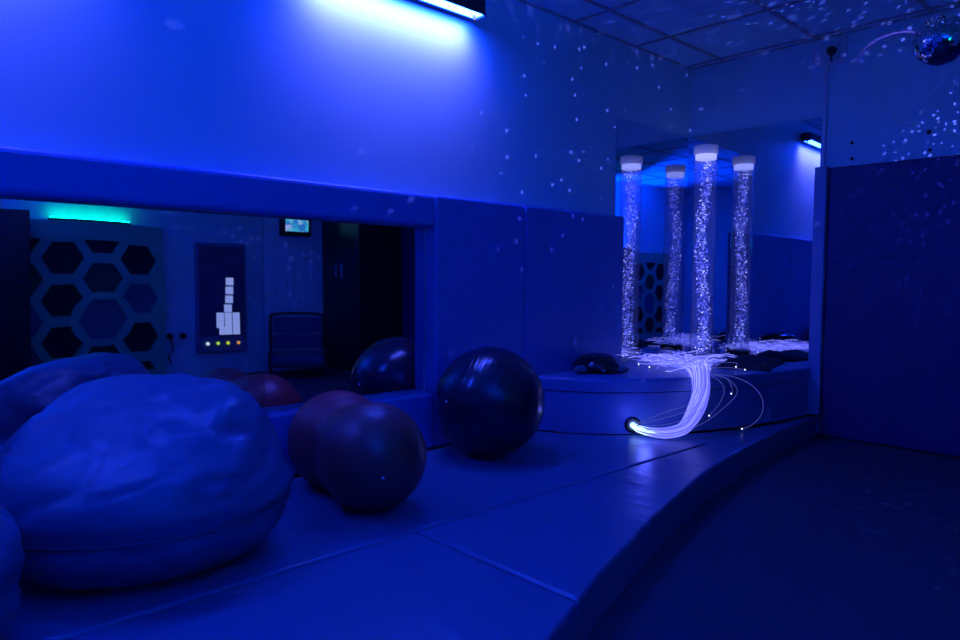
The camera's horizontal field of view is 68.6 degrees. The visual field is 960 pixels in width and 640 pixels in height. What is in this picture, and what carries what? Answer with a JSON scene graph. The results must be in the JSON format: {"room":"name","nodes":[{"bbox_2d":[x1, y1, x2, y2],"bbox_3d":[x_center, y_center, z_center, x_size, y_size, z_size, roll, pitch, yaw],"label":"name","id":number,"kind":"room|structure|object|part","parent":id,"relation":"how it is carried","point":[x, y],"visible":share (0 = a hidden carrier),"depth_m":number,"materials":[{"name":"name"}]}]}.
{"room":"sensory room","nodes":[
{"label":"sensory room","id":0,"kind":"room"},
{"bbox_2d":[0,0,691,477],"bbox_3d":[-1.144,-0.497,3.099,7.840,2.743,0.120,-3,4,-43],"label":"wall","id":1,"kind":"structure","parent":0,"point":[520,103],"depth_m":3.42,"materials":[{"name":"white paint"}]},
{"bbox_2d":[0,198,264,443],"bbox_3d":[-2.154,0.027,2.093,3.218,0.878,0.004,-3,4,-43],"label":"wall mirror","id":2,"kind":"object","parent":1,"relation":"attached to","point":[89,292],"visible":0.8,"depth_m":2.77,"materials":[{"name":"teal mirror"}]},
{"bbox_2d":[0,145,432,226],"bbox_3d":[-1.799,-0.512,2.329,4.194,0.170,0.098,-3,4,-43],"label":"pad","id":3,"kind":"object","parent":1,"relation":"attached to","point":[24,172],"visible":1,"depth_m":2.86,"materials":[{"name":"blue leather"}]},
{"bbox_2d":[0,391,432,475],"bbox_3d":[-1.807,0.608,2.392,4.194,0.305,0.098,-3,4,-43],"label":"pad","id":4,"kind":"object","parent":1,"relation":"attached to","point":[418,405],"visible":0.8,"depth_m":3.65,"materials":[{"name":"blue plastic"}]},
{"bbox_2d":[263,217,423,409],"bbox_3d":[-0.643,-0.042,3.511,0.924,0.878,0.004,-3,4,-43],"label":"wall mirror","id":5,"kind":"object","parent":1,"relation":"attached to","point":[344,302],"visible":0.96,"depth_m":3.47,"materials":[{"name":"white mirror"}]},
{"bbox_2d":[418,0,485,20],"bbox_3d":[-0.397,-1.688,3.557,1.055,0.104,0.125,-3,4,-43],"label":"wall lamp","id":6,"kind":"object","parent":1,"relation":"attached to","point":[474,10],"visible":1,"depth_m":3.80,"materials":[{"name":"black plastic"}]},
{"bbox_2d":[425,195,523,446],"bbox_3d":[-0.021,0.000,4.035,0.690,1.360,0.098,-3,4,-43],"label":"pad","id":7,"kind":"object","parent":1,"relation":"attached to","point":[474,252],"visible":0.55,"depth_m":3.92,"materials":[{"name":"blue plastic"}]},
{"bbox_2d":[522,205,623,374],"bbox_3d":[0.603,-0.028,4.620,1.004,1.360,0.098,-3,4,-43],"label":"pad","id":8,"kind":"object","parent":1,"relation":"attached to","point":[573,260],"visible":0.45,"depth_m":4.52,"materials":[{"name":"blue leather"}]},
{"bbox_2d":[615,118,687,360],"bbox_3d":[1.297,-0.574,5.303,0.949,1.716,0.004,-3,4,-43],"label":"wall mirror","id":9,"kind":"object","parent":1,"relation":"attached to","point":[652,163],"visible":0.85,"depth_m":5.29,"materials":[{"name":"white mirror"}]},
{"bbox_2d":[517,0,959,69],"bbox_3d":[0.449,-1.804,1.338,7.840,0.112,4.740,-3,4,-43],"label":"ceiling","id":10,"kind":"structure","parent":0,"point":[689,34],"depth_m":4.53,"materials":[{"name":"tile"}]},
{"bbox_2d":[912,0,959,66],"bbox_3d":[2.296,-1.564,3.498,0.245,0.589,0.245,-3,4,-43],"label":"ball","id":11,"kind":"object","parent":10,"relation":"hanging from","point":[936,42],"visible":1,"depth_m":3.44,"materials":[{"name":"silver metal"}]},
{"bbox_2d":[585,424,959,639],"bbox_3d":[0.427,1.029,1.499,7.840,0.100,4.740,-3,4,-43],"label":"floor","id":12,"kind":"structure","parent":0,"point":[825,538],"depth_m":2.72,"materials":[{"name":"carpet"}]},
{"bbox_2d":[63,533,576,639],"bbox_3d":[-0.794,0.939,0.705,3.340,0.150,1.926,-3,4,-43],"label":"floor mat","id":13,"kind":"object","parent":12,"relation":"on","point":[413,586],"visible":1,"depth_m":1.96,"materials":[{"name":"leather"}]},
{"bbox_2d":[2,431,706,639],"bbox_3d":[-1.006,0.838,2.462,5.441,0.150,0.914,-3,4,-43],"label":"floor mat","id":14,"kind":"object","parent":12,"relation":"on","point":[455,483],"visible":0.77,"depth_m":2.69,"materials":[{"name":"leather"}]},
{"bbox_2d":[0,504,24,639],"bbox_3d":[-1.466,0.559,1.511,0.806,0.509,0.779,0,3,0],"label":"bean bag","id":15,"kind":"object","parent":14,"relation":"on","point":[12,556],"visible":1,"depth_m":1.64,"materials":[{"name":"blue plastic"}]},
{"bbox_2d":[0,373,293,589],"bbox_3d":[-1.100,0.485,2.304,0.945,0.572,0.894,0,3,0],"label":"bean bag","id":16,"kind":"object","parent":14,"relation":"on","point":[126,480],"visible":0.98,"depth_m":2.03,"materials":[{"name":"blue plastic"}]},
{"bbox_2d":[435,347,544,456],"bbox_3d":[0.051,0.422,3.647,0.568,0.568,0.568,0,3,-11],"label":"exercise ball","id":17,"kind":"object","parent":14,"relation":"on","point":[490,401],"visible":1,"depth_m":3.44,"materials":[{"name":"black rubber"}]},
{"bbox_2d":[417,444,741,639],"bbox_3d":[0.788,0.822,2.998,2.091,0.150,0.745,-3,4,-43],"label":"floor mat","id":18,"kind":"object","parent":12,"relation":"on","point":[583,543],"visible":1,"depth_m":2.62,"materials":[{"name":"leather"}]},
{"bbox_2d":[538,354,808,433],"bbox_3d":[1.310,0.491,4.662,1.930,0.330,1.037,-3,4,-43],"label":"podium","id":19,"kind":"object","parent":12,"relation":"on","point":[590,402],"visible":0.82,"depth_m":4.26,"materials":[{"name":"leather"}]},
{"bbox_2d":[572,352,628,372],"bbox_3d":[0.746,0.268,4.562,0.348,0.118,0.456,0,3,-5],"label":"night light","id":20,"kind":"object","parent":19,"relation":"on","point":[597,362],"visible":0.89,"depth_m":4.39,"materials":[{"name":"black"}]},
{"bbox_3d":[1.311,0.366,4.655,1.930,0.079,1.037,-3,4,-43],"label":"lid","id":21,"kind":"part","parent":19,"relation":"part of","materials":[{"name":"blue plastic"}]},
{"bbox_2d":[622,344,762,438],"bbox_3d":[1.342,0.426,4.655,0.870,0.444,1.381,1,3,8],"label":"fibre optic spray","id":22,"kind":"object","parent":19,"relation":"on","point":[700,375],"visible":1,"depth_m":4.19,"materials":[{"name":"grey"}]},
{"bbox_2d":[688,144,718,359],"bbox_3d":[1.648,-0.489,5.191,0.190,1.565,0.190,-3,4,-43],"label":"tube","id":23,"kind":"object","parent":19,"relation":"on","point":[702,152],"visible":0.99,"depth_m":5.17,"materials":[{"name":"grey"}]},
{"bbox_2d":[717,354,784,371],"bbox_3d":[1.887,0.287,4.895,0.352,0.058,0.631,3,4,33],"label":"blanket","id":24,"kind":"object","parent":19,"relation":"on","point":[761,363],"visible":0.98,"depth_m":4.81,"materials":[{"name":"black fabric"}]},
{"bbox_2d":[677,416,815,473],"bbox_3d":[1.736,0.748,4.484,1.309,0.144,0.492,-3,4,-43],"label":"floor mat","id":25,"kind":"object","parent":12,"relation":"on","point":[759,444],"visible":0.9,"depth_m":4.24,"materials":[{"name":"leather"}]},
{"bbox_2d":[686,8,959,433],"bbox_3d":[3.251,-0.518,4.058,0.120,2.743,4.500,-3,4,-43],"label":"wall","id":26,"kind":"structure","parent":0,"point":[881,83],"depth_m":4.72,"materials":[{"name":"white paint"}]},
{"bbox_2d":[684,117,821,363],"bbox_3d":[2.002,-0.567,5.272,0.032,1.716,1.004,-3,4,-43],"label":"wall mirror","id":27,"kind":"object","parent":26,"relation":"attached to","point":[761,226],"visible":0.85,"depth_m":5.23,"materials":[{"name":"white mirror"}]},
{"bbox_2d":[807,166,830,414],"bbox_3d":[2.345,-0.196,4.862,0.114,1.695,0.080,-3,4,-43],"label":"board","id":28,"kind":"object","parent":26,"relation":"attached to","point":[822,174],"visible":0.8,"depth_m":4.82,"materials":[{"name":"blue"}]},
{"bbox_2d":[821,60,828,166],"bbox_3d":[2.374,-1.425,4.847,0.017,0.750,0.024,-3,4,-43],"label":"cable conduit","id":29,"kind":"object","parent":26,"relation":"attached to","point":[826,67],"visible":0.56,"depth_m":4.84,"materials":[{"name":"grey plastic"}]},
{"bbox_2d":[812,32,846,66],"bbox_3d":[2.376,-1.842,4.798,0.055,0.190,0.213,-3,4,-43],"label":"power socket","id":30,"kind":"object","parent":26,"relation":"attached to","point":[829,51],"visible":1,"depth_m":4.78,"materials":[{"name":"grey plastic"}]},
{"bbox_3d":[2.370,-1.834,4.823,0.029,0.110,0.170,-3,4,-43],"label":"plate","id":31,"kind":"part","parent":30,"relation":"part of","materials":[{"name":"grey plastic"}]},
{"bbox_2d":[821,154,959,457],"bbox_3d":[2.776,-0.090,4.423,0.098,1.831,1.142,-3,4,-43],"label":"pad","id":32,"kind":"object","parent":26,"relation":"attached to","point":[891,376],"visible":1,"depth_m":4.49,"materials":[{"name":"blue plastic"}]},
{"bbox_2d":[886,106,959,126],"bbox_3d":[2.909,-1.282,4.293,0.005,0.104,0.780,-3,4,-43],"label":"strip","id":33,"kind":"object","parent":26,"relation":"attached to","point":[921,106],"visible":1,"depth_m":4.43,"materials":[{"name":"grey"}]}
]}

